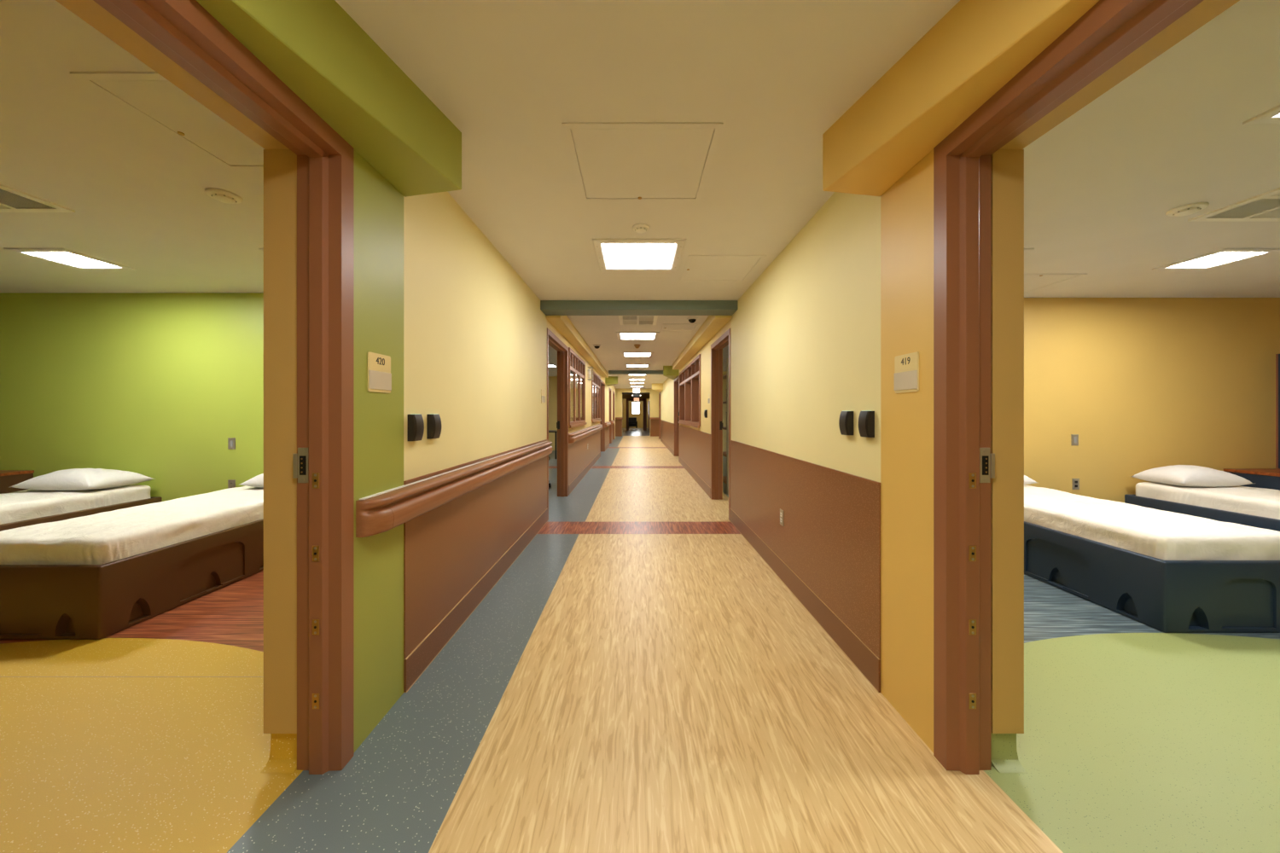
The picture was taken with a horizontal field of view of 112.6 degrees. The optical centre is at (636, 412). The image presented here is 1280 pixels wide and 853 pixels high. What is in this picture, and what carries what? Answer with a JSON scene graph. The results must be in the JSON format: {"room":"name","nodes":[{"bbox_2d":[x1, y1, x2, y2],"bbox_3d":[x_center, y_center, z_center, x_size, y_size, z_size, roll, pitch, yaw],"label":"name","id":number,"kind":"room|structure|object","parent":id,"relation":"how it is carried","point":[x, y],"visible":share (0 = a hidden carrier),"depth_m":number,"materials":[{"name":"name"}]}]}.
{"room":"hospital interior","nodes":[
{"label":"hospital interior","id":0,"kind":"room"},
{"bbox_2d":[0,292,557,501],"bbox_3d":[-4.347,0.018,6.300,6.306,2.465,16.000,0,0,0],"label":"wall","id":1,"kind":"structure","parent":0,"point":[156,386],"depth_m":4.32,"materials":[{"name":"green paint"}]},
{"bbox_2d":[227,437,235,449],"bbox_3d":[-4.095,0.310,4.315,0.072,0.116,0.010,0,0,0],"label":"switch plate","id":2,"kind":"object","parent":1,"relation":"attached to","point":[231,441],"visible":1,"depth_m":4.31,"materials":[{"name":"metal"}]},
{"bbox_2d":[227,479,235,488],"bbox_3d":[-4.095,0.735,4.316,0.072,0.116,0.009,0,0,0],"label":"wall outlet","id":3,"kind":"object","parent":1,"relation":"attached to","point":[231,483],"visible":0.7,"depth_m":4.31,"materials":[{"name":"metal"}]},
{"bbox_2d":[263,149,296,733],"bbox_3d":[-1.253,0.101,1.518,0.126,2.062,0.025,0,0,0],"label":"wall","id":4,"kind":"structure","parent":0,"point":[280,165],"depth_m":1.50,"materials":[{"name":"beige paint"}]},
{"bbox_2d":[259,733,296,773],"bbox_3d":[-1.249,1.190,1.504,0.114,0.117,0.051,0,0,0],"label":"baseboard","id":5,"kind":"structure","parent":4,"relation":"attached to","point":[282,759],"depth_m":1.52,"materials":[{"name":"gold rubber"}]},
{"bbox_2d":[55,0,615,753],"bbox_3d":[-1.175,0.018,8.300,0.271,2.465,24.600,0,0,0],"label":"wall","id":6,"kind":"structure","parent":0,"point":[475,333],"depth_m":1.95,"materials":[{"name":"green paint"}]},
{"bbox_2d":[93,0,353,774],"bbox_3d":[-1.114,0.142,0.840,0.166,2.215,1.430,0,0,0],"label":"door frame","id":7,"kind":"structure","parent":6,"relation":"in","point":[183,31],"depth_m":1.49,"materials":[{"name":"wood"}]},
{"bbox_2d":[367,351,391,393],"bbox_3d":[-1.035,-0.160,1.722,0.008,0.154,0.148,0,0,0],"label":"room sign","id":8,"kind":"object","parent":6,"relation":"attached to","point":[379,365],"visible":1,"depth_m":1.71,"materials":[{"name":"plastic"}]},
{"bbox_2d":[407,413,424,441],"bbox_3d":[-1.019,0.067,1.975,0.041,0.124,0.080,0,0,0],"label":"card reader","id":9,"kind":"object","parent":6,"relation":"attached to","point":[416,425],"visible":1,"depth_m":1.94,"materials":[{"name":"black plastic"}]},
{"bbox_2d":[426,413,441,438],"bbox_3d":[-1.019,0.067,2.155,0.041,0.124,0.080,0,0,0],"label":"card reader","id":10,"kind":"object","parent":6,"relation":"attached to","point":[433,421],"visible":1,"depth_m":2.12,"materials":[{"name":"black plastic"}]},
{"bbox_2d":[355,441,552,537],"bbox_3d":[-0.998,0.392,3.257,0.083,0.140,3.355,0,0,0],"label":"handrail","id":11,"kind":"object","parent":6,"relation":"attached to","point":[384,511],"visible":0.99,"depth_m":2.00,"materials":[{"name":"laminate"}]},
{"bbox_2d":[403,439,547,659],"bbox_3d":[-1.034,0.702,3.417,0.010,0.796,3.025,0,0,0],"label":"wainscot","id":12,"kind":"structure","parent":6,"relation":"attached to","point":[450,547],"depth_m":2.50,"materials":[{"name":"laminate"}]},
{"bbox_2d":[403,508,547,692],"bbox_3d":[-1.033,1.175,3.417,0.012,0.150,3.025,0,0,0],"label":"baseboard","id":13,"kind":"structure","parent":6,"relation":"attached to","point":[415,665],"depth_m":2.49,"materials":[{"name":"wood"}]},
{"bbox_2d":[546,327,568,519],"bbox_3d":[-1.114,0.133,5.690,0.166,2.235,1.500,0,0,0],"label":"door frame","id":14,"kind":"structure","parent":6,"relation":"in","point":[562,350],"depth_m":6.37,"materials":[{"name":"wood"}]},
{"bbox_2d":[568,347,587,428],"bbox_3d":[-1.099,-0.385,7.490,0.210,1.230,2.020,0,0,0],"label":"window","id":15,"kind":"structure","parent":6,"relation":"in","point":[576,365],"depth_m":7.37,"materials":[{"name":"wood"}]},
{"bbox_2d":[568,424,600,485],"bbox_3d":[-1.034,0.706,9.335,0.010,0.788,5.730,0,0,0],"label":"wainscot","id":16,"kind":"structure","parent":6,"relation":"attached to","point":[579,456],"depth_m":8.01,"materials":[{"name":"laminate"}]},
{"bbox_2d":[568,451,600,495],"bbox_3d":[-1.033,1.175,9.335,0.012,0.150,5.730,0,0,0],"label":"baseboard","id":17,"kind":"structure","parent":6,"relation":"attached to","point":[573,484],"depth_m":8.10,"materials":[{"name":"wood"}]},
{"bbox_2d":[568,424,602,443],"bbox_3d":[-0.998,0.392,9.325,0.083,0.140,5.710,0,0,0],"label":"handrail","id":18,"kind":"object","parent":6,"relation":"attached to","point":[578,435],"visible":0.99,"depth_m":7.68,"materials":[{"name":"laminate"}]},
{"bbox_2d":[587,366,593,380],"bbox_3d":[-0.989,-0.840,9.120,0.100,0.266,0.266,0,0,0],"label":"sign","id":19,"kind":"object","parent":6,"relation":"attached to","point":[590,368],"visible":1,"depth_m":9.05,"materials":[{"name":"plastic"}]},
{"bbox_2d":[591,370,601,423],"bbox_3d":[-1.099,-0.385,10.950,0.210,1.230,2.300,0,0,0],"label":"window","id":20,"kind":"structure","parent":6,"relation":"in","point":[596,383],"depth_m":10.94,"materials":[{"name":"wood"}]},
{"bbox_2d":[599,379,605,451],"bbox_3d":[-1.110,0.142,13.040,0.158,2.215,1.640,0,0,0],"label":"door","id":21,"kind":"structure","parent":6,"relation":"in","point":[602,384],"depth_m":13.79,"materials":[{"name":"wood"}]},
{"bbox_2d":[605,421,609,446],"bbox_3d":[-1.034,0.706,14.970,0.010,0.788,2.140,0,0,0],"label":"wainscot","id":22,"kind":"structure","parent":6,"relation":"attached to","point":[607,429],"depth_m":14.97,"materials":[{"name":"laminate"}]},
{"bbox_2d":[609,388,610,443],"bbox_3d":[-1.110,0.142,16.750,0.158,2.215,1.420,0,0,0],"label":"door","id":23,"kind":"structure","parent":6,"relation":"in","point":[609,388],"depth_m":17.38,"materials":[{"name":"wood"}]},
{"bbox_2d":[612,390,614,439],"bbox_3d":[-1.110,0.142,19.350,0.158,2.215,1.420,0,0,0],"label":"door","id":24,"kind":"structure","parent":6,"relation":"in","point":[613,391],"depth_m":19.98,"materials":[{"name":"wood"}]},
{"bbox_2d":[615,388,651,394],"bbox_3d":[0.000,-1.360,28.600,5.400,0.100,15.200,0,0,0],"label":"ceiling","id":25,"kind":"structure","parent":0,"point":[615,388],"depth_m":27.87,"materials":[{"name":"paint"}]},
{"bbox_2d":[622,394,649,398],"bbox_3d":[-0.100,-1.155,30.075,2.200,0.309,0.150,0,0,0],"label":"panel","id":26,"kind":"object","parent":25,"relation":"attached to","point":[624,396],"depth_m":30.00,"materials":[{"name":"beige paint"}]},
{"bbox_2d":[622,398,648,428],"bbox_3d":[-0.100,-0.030,35.550,2.200,2.560,0.100,0,0,0],"label":"wall","id":27,"kind":"structure","parent":0,"point":[639,417],"depth_m":35.50,"materials":[{"name":"yellow paint"}]},
{"bbox_2d":[631,401,639,414],"bbox_3d":[-0.070,-0.410,35.500,0.700,1.080,0.120,0,0,0],"label":"window","id":28,"kind":"structure","parent":27,"relation":"in","point":[635,405],"depth_m":35.50,"materials":[{"name":"glass"}]},
{"bbox_2d":[615,389,658,436],"bbox_3d":[0.000,-0.030,23.075,5.200,2.560,0.150,0,0,0],"label":"wall","id":29,"kind":"structure","parent":0,"point":[654,395],"depth_m":23.00,"materials":[{"name":"yellow paint"}]},
{"bbox_2d":[649,417,658,436],"bbox_3d":[1.015,0.745,22.670,0.670,1.010,0.420,0,0,0],"label":"wainscot","id":30,"kind":"object","parent":29,"relation":"attached to","point":[654,421],"depth_m":22.58,"materials":[{"name":"laminate"}]},
{"bbox_2d":[0,0,1279,388],"bbox_3d":[0.000,-1.265,8.400,15.200,0.100,25.200,0,0,0],"label":"ceiling","id":31,"kind":"structure","parent":0,"point":[1101,185],"depth_m":1.94,"materials":[{"name":"paint"}]},
{"bbox_2d":[0,183,75,212],"bbox_3d":[-3.670,-1.209,2.260,0.600,0.012,0.600,0,0,0],"label":"ceiling vent","id":32,"kind":"object","parent":31,"relation":"in","point":[12,200],"visible":1,"depth_m":2.46,"materials":[{"name":"beige metal"}]},
{"bbox_2d":[3,248,135,269],"bbox_3d":[-4.445,-1.208,3.370,0.450,0.014,0.450,0,0,0],"label":"recessed light","id":33,"kind":"object","parent":31,"relation":"in","point":[61,256],"visible":1,"depth_m":3.34,"materials":[{"name":"paint"}]},
{"bbox_2d":[28,252,117,267],"bbox_3d":[-4.445,-1.213,3.370,0.330,0.003,0.330,0,0,0],"label":"diffuser","id":34,"kind":"object","parent":33,"relation":"attached to","point":[67,258],"depth_m":3.37,"materials":[{"name":"white"}]},
{"bbox_2d":[69,71,264,169],"bbox_3d":[-1.720,-1.210,1.820,0.600,0.009,0.600,0,0,0],"label":"access panel","id":35,"kind":"object","parent":31,"relation":"attached to","point":[148,95],"visible":0.61,"depth_m":1.73,"materials":[{"name":"paint"}]},
{"bbox_2d":[204,187,242,203],"bbox_3d":[-2.300,-1.198,2.380,0.152,0.035,0.152,0,0,0],"label":"smoke detector","id":36,"kind":"object","parent":31,"relation":"attached to","point":[222,195],"visible":1,"depth_m":2.35,"materials":[{"name":"beige plastic"}]},
{"bbox_2d":[195,0,461,197],"bbox_3d":[-0.898,-1.090,1.241,0.281,0.250,1.342,0,0,0],"label":"soffit","id":37,"kind":"structure","parent":31,"relation":"attached to","point":[315,48],"depth_m":1.35,"materials":[{"name":"green paint"}]},
{"bbox_2d":[546,315,608,378],"bbox_3d":[-0.955,-1.150,8.990,0.169,0.130,8.220,0,0,0],"label":"soffit","id":38,"kind":"structure","parent":31,"relation":"attached to","point":[562,323],"depth_m":6.45,"materials":[{"name":"yellow paint"}]},
{"bbox_2d":[605,376,617,386],"bbox_3d":[-0.830,-1.090,14.875,0.419,0.250,1.450,0,0,0],"label":"soffit","id":39,"kind":"structure","parent":31,"relation":"attached to","point":[611,381],"depth_m":14.18,"materials":[{"name":"green paint"}]},
{"bbox_2d":[608,370,663,374],"bbox_3d":[-0.010,-1.169,12.350,1.580,0.093,0.300,0,0,0],"label":"beam","id":40,"kind":"structure","parent":31,"relation":"attached to","point":[610,372],"depth_m":12.20,"materials":[{"name":"teal paint"}]},
{"bbox_2d":[623,364,650,367],"bbox_3d":[0.018,-1.208,10.980,0.660,0.014,0.660,0,0,0],"label":"recessed light","id":41,"kind":"object","parent":31,"relation":"in","point":[625,365],"visible":1,"depth_m":10.91,"materials":[{"name":"paint"}]},
{"bbox_2d":[621,352,653,357],"bbox_3d":[0.018,-1.208,8.860,0.660,0.014,0.660,0,0,0],"label":"recessed light","id":42,"kind":"object","parent":31,"relation":"in","point":[624,354],"visible":1,"depth_m":8.84,"materials":[{"name":"paint"}]},
{"bbox_2d":[624,353,650,356],"bbox_3d":[0.018,-1.213,8.860,0.525,0.003,0.525,0,0,0],"label":"diffuser","id":43,"kind":"object","parent":42,"relation":"attached to","point":[625,354],"depth_m":8.91,"materials":[{"name":"white"}]},
{"bbox_2d":[616,331,659,340],"bbox_3d":[0.018,-1.208,6.740,0.660,0.014,0.660,0,0,0],"label":"recessed light","id":44,"kind":"object","parent":31,"relation":"in","point":[620,335],"visible":1,"depth_m":6.69,"materials":[{"name":"paint"}]},
{"bbox_2d":[620,333,654,338],"bbox_3d":[0.018,-1.213,6.740,0.525,0.003,0.525,0,0,0],"label":"diffuser","id":45,"kind":"object","parent":44,"relation":"attached to","point":[622,335],"depth_m":6.72,"materials":[{"name":"white"}]},
{"bbox_2d":[618,315,657,325],"bbox_3d":[0.020,-1.209,5.550,0.490,0.012,0.600,0,0,0],"label":"ceiling vent","id":46,"kind":"object","parent":31,"relation":"in","point":[624,320],"visible":0.93,"depth_m":5.54,"materials":[{"name":"beige metal"}]},
{"bbox_2d":[540,300,737,315],"bbox_3d":[0.026,-1.163,4.740,2.130,0.103,0.280,0,0,0],"label":"beam","id":47,"kind":"structure","parent":31,"relation":"attached to","point":[548,307],"depth_m":4.60,"materials":[{"name":"teal paint"}]},
{"bbox_2d":[592,238,686,271],"bbox_3d":[0.018,-1.208,3.305,0.660,0.014,0.660,0,0,0],"label":"recessed light","id":48,"kind":"object","parent":31,"relation":"in","point":[611,254],"visible":1,"depth_m":3.25,"materials":[{"name":"paint"}]},
{"bbox_2d":[602,244,675,267],"bbox_3d":[0.018,-1.213,3.305,0.525,0.003,0.525,0,0,0],"label":"diffuser","id":49,"kind":"object","parent":48,"relation":"attached to","point":[613,255],"depth_m":3.28,"materials":[{"name":"white"}]},
{"bbox_2d":[632,223,649,233],"bbox_3d":[0.028,-1.198,2.790,0.110,0.035,0.110,0,0,0],"label":"smoke detector","id":50,"kind":"object","parent":31,"relation":"attached to","point":[638,228],"visible":1,"depth_m":2.76,"materials":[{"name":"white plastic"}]},
{"bbox_2d":[562,122,723,201],"bbox_3d":[0.025,-1.210,2.112,0.675,0.009,0.655,0,0,0],"label":"access panel","id":51,"kind":"object","parent":31,"relation":"attached to","point":[618,161],"visible":1,"depth_m":2.03,"materials":[{"name":"paint"}]},
{"bbox_2d":[651,383,663,392],"bbox_3d":[0.856,-1.090,18.800,0.471,0.250,2.400,0,0,0],"label":"soffit","id":52,"kind":"structure","parent":31,"relation":"attached to","point":[658,387],"depth_m":17.63,"materials":[{"name":"yellow paint"}]},
{"bbox_2d":[663,366,679,379],"bbox_3d":[0.890,-1.090,11.800,0.401,0.250,1.600,0,0,0],"label":"soffit","id":53,"kind":"structure","parent":31,"relation":"attached to","point":[668,372],"depth_m":11.01,"materials":[{"name":"green paint"}]},
{"bbox_2d":[661,323,699,331],"bbox_3d":[0.610,-1.210,6.050,0.500,0.009,0.500,0,0,0],"label":"access panel","id":54,"kind":"object","parent":31,"relation":"attached to","point":[668,327],"visible":1,"depth_m":6.02,"materials":[{"name":"paint"}]},
{"bbox_2d":[672,315,732,369],"bbox_3d":[0.996,-1.150,7.790,0.191,0.130,5.820,0,0,0],"label":"soffit","id":55,"kind":"structure","parent":31,"relation":"attached to","point":[712,324],"depth_m":6.27,"materials":[{"name":"yellow paint"}]},
{"bbox_2d":[680,255,766,281],"bbox_3d":[0.700,-1.210,3.610,0.600,0.009,0.640,0,0,0],"label":"access panel","id":56,"kind":"object","parent":31,"relation":"attached to","point":[701,268],"visible":1,"depth_m":3.55,"materials":[{"name":"paint"}]},
{"bbox_2d":[822,0,1099,196],"bbox_3d":[0.952,-1.090,1.284,0.279,0.250,1.249,0,0,0],"label":"soffit","id":57,"kind":"structure","parent":31,"relation":"attached to","point":[974,50],"depth_m":1.36,"materials":[{"name":"orange paint"}]},
{"bbox_2d":[1024,273,1087,293],"bbox_3d":[3.600,-1.210,4.025,0.660,0.009,0.610,0,0,0],"label":"access panel","id":58,"kind":"object","parent":31,"relation":"attached to","point":[1032,282],"visible":0.52,"depth_m":3.87,"materials":[{"name":"paint"}]},
{"bbox_2d":[1165,202,1209,216],"bbox_3d":[3.270,-1.198,2.535,0.156,0.035,0.156,0,0,0],"label":"smoke detector","id":59,"kind":"object","parent":31,"relation":"attached to","point":[1189,209],"visible":1,"depth_m":2.51,"materials":[{"name":"white plastic"}]},
{"bbox_2d":[1152,248,1279,269],"bbox_3d":[4.565,-1.208,3.370,0.450,0.014,0.450,0,0,0],"label":"recessed light","id":60,"kind":"object","parent":31,"relation":"in","point":[1225,256],"visible":1,"depth_m":3.34,"materials":[{"name":"paint"}]},
{"bbox_2d":[1170,252,1261,267],"bbox_3d":[4.565,-1.213,3.370,0.330,0.003,0.330,0,0,0],"label":"diffuser","id":61,"kind":"object","parent":60,"relation":"attached to","point":[1220,258],"depth_m":3.37,"materials":[{"name":"white"}]},
{"bbox_2d":[1187,187,1279,221],"bbox_3d":[3.765,-1.209,2.380,0.600,0.012,0.600,0,0,0],"label":"ceiling vent","id":62,"kind":"object","parent":31,"relation":"in","point":[1265,206],"visible":1,"depth_m":2.56,"materials":[{"name":"white metal"}]},
{"bbox_2d":[1242,104,1279,124],"bbox_3d":[2.760,-1.208,1.560,0.450,0.014,0.450,0,0,0],"label":"recessed light","id":63,"kind":"object","parent":31,"relation":"in","point":[1271,116],"visible":1,"depth_m":1.75,"materials":[{"name":"paint"}]},
{"bbox_2d":[0,428,1279,852],"bbox_3d":[0.000,1.275,16.000,14.800,0.050,40.000,0,0,0],"label":"floor","id":64,"kind":"structure","parent":0,"point":[668,693],"depth_m":1.66,"materials":[{"name":"beige laminate"}]},
{"bbox_2d":[0,470,34,494],"bbox_3d":[-6.715,0.914,4.043,1.290,0.672,0.515,0,0,0],"label":"desk","id":65,"kind":"object","parent":64,"relation":"on","point":[8,478],"visible":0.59,"depth_m":4.16,"materials":[{"name":"brown wood"}]},
{"bbox_2d":[0,496,162,531],"bbox_3d":[-5.260,1.048,3.325,0.950,0.405,1.965,0,0,0],"label":"platform bed","id":66,"kind":"object","parent":64,"relation":"on","point":[153,499],"visible":0.06,"depth_m":3.65,"materials":[{"name":"brown plastic"}]},
{"bbox_2d":[0,484,151,524],"bbox_3d":[-5.258,0.789,3.328,0.884,0.170,1.905,0,0,0],"label":"mattress","id":67,"kind":"object","parent":66,"relation":"on","point":[27,504],"visible":0.78,"depth_m":3.67,"materials":[{"name":"white"}]},
{"bbox_2d":[10,468,155,491],"bbox_3d":[-5.200,0.616,4.032,0.760,0.180,0.500,0,0,2],"label":"pillow","id":68,"kind":"object","parent":67,"relation":"on","point":[74,479],"visible":1,"depth_m":3.87,"materials":[{"name":"white fabric"}]},
{"bbox_2d":[0,518,263,639],"bbox_3d":[-3.422,1.048,3.325,0.950,0.405,1.965,0,0,0],"label":"platform bed","id":69,"kind":"object","parent":64,"relation":"on","point":[37,602],"visible":0.65,"depth_m":2.42,"materials":[{"name":"brown plastic"}]},
{"bbox_2d":[0,486,263,564],"bbox_3d":[-3.419,0.788,3.326,0.890,0.171,1.900,0,0,0],"label":"mattress","id":70,"kind":"object","parent":69,"relation":"on","point":[101,538],"visible":0.74,"depth_m":2.68,"materials":[{"name":"white"}]},
{"bbox_2d":[239,473,263,488],"bbox_3d":[-3.340,0.625,4.107,0.640,0.149,0.370,0,0,0],"label":"pillow","id":71,"kind":"object","parent":70,"relation":"on","point":[257,481],"visible":0.09,"depth_m":3.94,"materials":[{"name":"white fabric"}]},
{"bbox_2d":[0,676,263,677],"bbox_3d":[-3.433,1.250,2.020,4.135,0.001,0.004,0,0,0],"label":"seam","id":72,"kind":"structure","parent":64,"relation":"on","point":[0,677],"depth_m":2.02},
{"bbox_2d":[548,430,557,459],"bbox_3d":[-2.750,0.875,11.900,1.200,0.750,0.800,0,0,0],"label":"table","id":73,"kind":"object","parent":64,"relation":"on","point":[549,431],"visible":0.23,"depth_m":11.51,"materials":[{"name":"black plastic"}]},
{"bbox_2d":[615,417,622,436],"bbox_3d":[-1.040,0.745,22.670,0.620,1.010,0.420,0,0,0],"label":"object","id":74,"kind":"structure","parent":64,"relation":"on","point":[618,420],"depth_m":22.58,"materials":[{"name":"laminate"}]},
{"bbox_2d":[626,398,628,430],"bbox_3d":[-0.650,0.125,30.075,0.180,2.250,0.150,0,0,0],"label":"post","id":75,"kind":"object","parent":64,"relation":"on","point":[627,399],"visible":1,"depth_m":30.00,"materials":[{"name":"wood"}]},
{"bbox_2d":[628,417,637,428],"bbox_3d":[-0.300,0.800,32.325,0.720,0.900,0.610,0,0,0],"label":"armchair","id":76,"kind":"object","parent":64,"relation":"on","point":[632,421],"visible":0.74,"depth_m":32.48,"materials":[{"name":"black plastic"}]},
{"bbox_2d":[643,398,646,430],"bbox_3d":[0.580,0.125,30.075,0.240,2.250,0.150,0,0,0],"label":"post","id":77,"kind":"object","parent":64,"relation":"on","point":[644,399],"visible":1,"depth_m":30.00,"materials":[{"name":"wood"}]},
{"bbox_2d":[722,357,728,494],"bbox_3d":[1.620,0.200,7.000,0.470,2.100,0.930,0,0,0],"label":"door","id":78,"kind":"structure","parent":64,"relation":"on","point":[725,479],"depth_m":6.54,"materials":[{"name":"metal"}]},
{"bbox_2d":[1024,521,1279,633],"bbox_3d":[3.468,1.048,3.397,0.950,0.405,1.965,0,0,0],"label":"platform bed","id":79,"kind":"object","parent":64,"relation":"on","point":[1166,596],"visible":0.66,"depth_m":2.45,"materials":[{"name":"blue plastic"}]},
{"bbox_2d":[1024,484,1279,560],"bbox_3d":[3.472,0.789,3.398,0.903,0.170,1.906,0,0,0],"label":"mattress","id":80,"kind":"object","parent":79,"relation":"on","point":[1155,533],"visible":0.64,"depth_m":2.70,"materials":[{"name":"white"}]},
{"bbox_2d":[1024,475,1036,484],"bbox_3d":[3.500,0.621,4.225,0.620,0.157,0.380,0,0,0],"label":"pillow","id":81,"kind":"object","parent":80,"relation":"on","point":[1027,480],"visible":0.02,"depth_m":4.05,"materials":[{"name":"white fabric"}]},
{"bbox_2d":[1124,494,1279,531],"bbox_3d":[5.535,1.048,3.447,0.950,0.405,1.965,0,0,0],"label":"platform bed","id":82,"kind":"object","parent":64,"relation":"on","point":[1207,513],"visible":0.09,"depth_m":3.79,"materials":[{"name":"blue plastic"}]},
{"bbox_2d":[1135,482,1279,519],"bbox_3d":[5.537,0.789,3.451,0.898,0.171,1.902,0,0,0],"label":"mattress","id":83,"kind":"object","parent":82,"relation":"on","point":[1253,501],"visible":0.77,"depth_m":3.82,"materials":[{"name":"white"}]},
{"bbox_2d":[1132,465,1252,487],"bbox_3d":[5.460,0.614,4.215,0.680,0.184,0.440,0,0,0],"label":"pillow","id":84,"kind":"object","parent":83,"relation":"on","point":[1179,475],"visible":1,"depth_m":4.06,"materials":[{"name":"white fabric"}]},
{"bbox_2d":[1223,468,1279,490],"bbox_3d":[6.760,0.917,4.192,1.200,0.665,0.575,0,0,0],"label":"desk","id":85,"kind":"object","parent":64,"relation":"on","point":[1260,478],"visible":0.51,"depth_m":4.25,"materials":[{"name":"brown wood"}]},
{"bbox_2d":[1275,354,1279,468],"bbox_3d":[7.021,-0.018,4.350,0.557,1.203,0.300,0,0,0],"label":"upper cabinet","id":86,"kind":"object","parent":85,"relation":"on","point":[1277,356],"visible":1,"depth_m":4.49,"materials":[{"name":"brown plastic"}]},
{"bbox_2d":[661,0,1239,752],"bbox_3d":[1.226,0.018,8.300,0.269,2.465,24.600,0,0,0],"label":"wall","id":87,"kind":"structure","parent":0,"point":[805,334],"depth_m":1.94,"materials":[{"name":"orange paint"}]},
{"bbox_2d":[658,391,661,438],"bbox_3d":[1.162,0.142,19.850,0.158,2.215,1.420,0,0,0],"label":"door","id":88,"kind":"structure","parent":87,"relation":"in","point":[660,392],"depth_m":20.50,"materials":[{"name":"wood"}]},
{"bbox_2d":[660,419,674,450],"bbox_3d":[1.086,0.706,15.780,0.010,0.788,6.720,0,0,0],"label":"wainscot","id":89,"kind":"structure","parent":87,"relation":"attached to","point":[666,428],"depth_m":14.86,"materials":[{"name":"laminate"}]},
{"bbox_2d":[660,437,674,455],"bbox_3d":[1.085,1.175,15.780,0.012,0.150,6.720,0,0,0],"label":"baseboard","id":90,"kind":"structure","parent":87,"relation":"attached to","point":[666,445],"depth_m":14.61,"materials":[{"name":"wood"}]},
{"bbox_2d":[674,375,679,461],"bbox_3d":[1.166,0.142,11.660,0.166,2.215,1.480,0,0,0],"label":"door frame","id":91,"kind":"structure","parent":87,"relation":"in","point":[676,380],"depth_m":12.32,"materials":[{"name":"wood"}]},
{"bbox_2d":[678,354,700,428],"bbox_3d":[1.151,-0.370,8.990,0.210,1.260,3.540,0,0,0],"label":"window","id":92,"kind":"structure","parent":87,"relation":"in","point":[689,377],"depth_m":8.56,"materials":[{"name":"wood"}]},
{"bbox_2d":[679,424,710,488],"bbox_3d":[1.086,0.706,8.570,0.010,0.788,4.660,0,0,0],"label":"wainscot","id":93,"kind":"structure","parent":87,"relation":"attached to","point":[695,445],"depth_m":7.59,"materials":[{"name":"laminate"}]},
{"bbox_2d":[679,456,710,498],"bbox_3d":[1.085,1.175,8.570,0.012,0.150,4.660,0,0,0],"label":"baseboard","id":94,"kind":"structure","parent":87,"relation":"attached to","point":[705,487],"depth_m":7.67,"materials":[{"name":"wood"}]},
{"bbox_2d":[710,328,730,520],"bbox_3d":[1.166,0.133,5.585,0.166,2.235,1.270,0,0,0],"label":"door frame","id":95,"kind":"structure","parent":87,"relation":"in","point":[717,425],"depth_m":6.15,"materials":[{"name":"wood"}]},
{"bbox_2d":[729,508,880,692],"bbox_3d":[1.085,1.175,3.417,0.012,0.150,3.025,0,0,0],"label":"baseboard","id":96,"kind":"structure","parent":87,"relation":"attached to","point":[860,655],"depth_m":2.51,"materials":[{"name":"wood"}]},
{"bbox_2d":[730,440,880,659],"bbox_3d":[1.086,0.706,3.417,0.010,0.788,3.025,0,0,0],"label":"wainscot","id":97,"kind":"structure","parent":87,"relation":"attached to","point":[829,536],"depth_m":2.51,"materials":[{"name":"laminate"}]},
{"bbox_2d":[838,410,853,435],"bbox_3d":[1.071,0.051,2.185,0.041,0.124,0.080,0,0,0],"label":"dispenser","id":98,"kind":"object","parent":87,"relation":"attached to","point":[846,421],"visible":1,"depth_m":2.15,"materials":[{"name":"black plastic"}]},
{"bbox_2d":[858,410,874,437],"bbox_3d":[1.071,0.051,1.995,0.041,0.124,0.080,0,0,0],"label":"card reader","id":99,"kind":"object","parent":87,"relation":"attached to","point":[866,418],"visible":1,"depth_m":1.96,"materials":[{"name":"black plastic"}]},
{"bbox_2d":[894,351,919,393],"bbox_3d":[1.087,-0.160,1.722,0.008,0.154,0.148,0,0,0],"label":"room sign","id":100,"kind":"object","parent":87,"relation":"attached to","point":[906,366],"visible":1,"depth_m":1.71,"materials":[{"name":"plastic"}]},
{"bbox_2d":[933,0,1203,774],"bbox_3d":[1.166,0.142,0.840,0.166,2.215,1.430,0,0,0],"label":"door frame","id":101,"kind":"structure","parent":87,"relation":"in","point":[1109,31],"depth_m":1.49,"materials":[{"name":"wood"}]},
{"bbox_2d":[722,297,1279,502],"bbox_3d":[4.373,0.018,5.450,6.254,2.465,14.300,0,0,0],"label":"wall","id":102,"kind":"structure","parent":0,"point":[1143,384],"depth_m":4.50,"materials":[{"name":"yellow paint"}]},
{"bbox_2d":[1070,434,1078,445],"bbox_3d":[4.620,0.285,4.495,0.072,0.116,0.010,0,0,0],"label":"switch plate","id":103,"kind":"object","parent":102,"relation":"attached to","point":[1074,438],"visible":1,"depth_m":4.49,"materials":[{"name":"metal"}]},
{"bbox_2d":[1072,478,1079,489],"bbox_3d":[4.630,0.750,4.495,0.072,0.116,0.009,0,0,0],"label":"wall outlet","id":104,"kind":"object","parent":102,"relation":"attached to","point":[1075,481],"visible":1,"depth_m":4.49,"materials":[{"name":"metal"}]},
{"bbox_2d":[991,149,1023,733],"bbox_3d":[1.311,0.101,1.518,0.110,2.062,0.025,0,0,0],"label":"wall","id":105,"kind":"structure","parent":0,"point":[1007,165],"depth_m":1.50,"materials":[{"name":"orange paint"}]},
{"bbox_2d":[991,733,1028,773],"bbox_3d":[1.307,1.190,1.504,0.098,0.117,0.051,0,0,0],"label":"baseboard","id":106,"kind":"structure","parent":105,"relation":"attached to","point":[1004,757],"depth_m":1.52,"materials":[{"name":"green rubber"}]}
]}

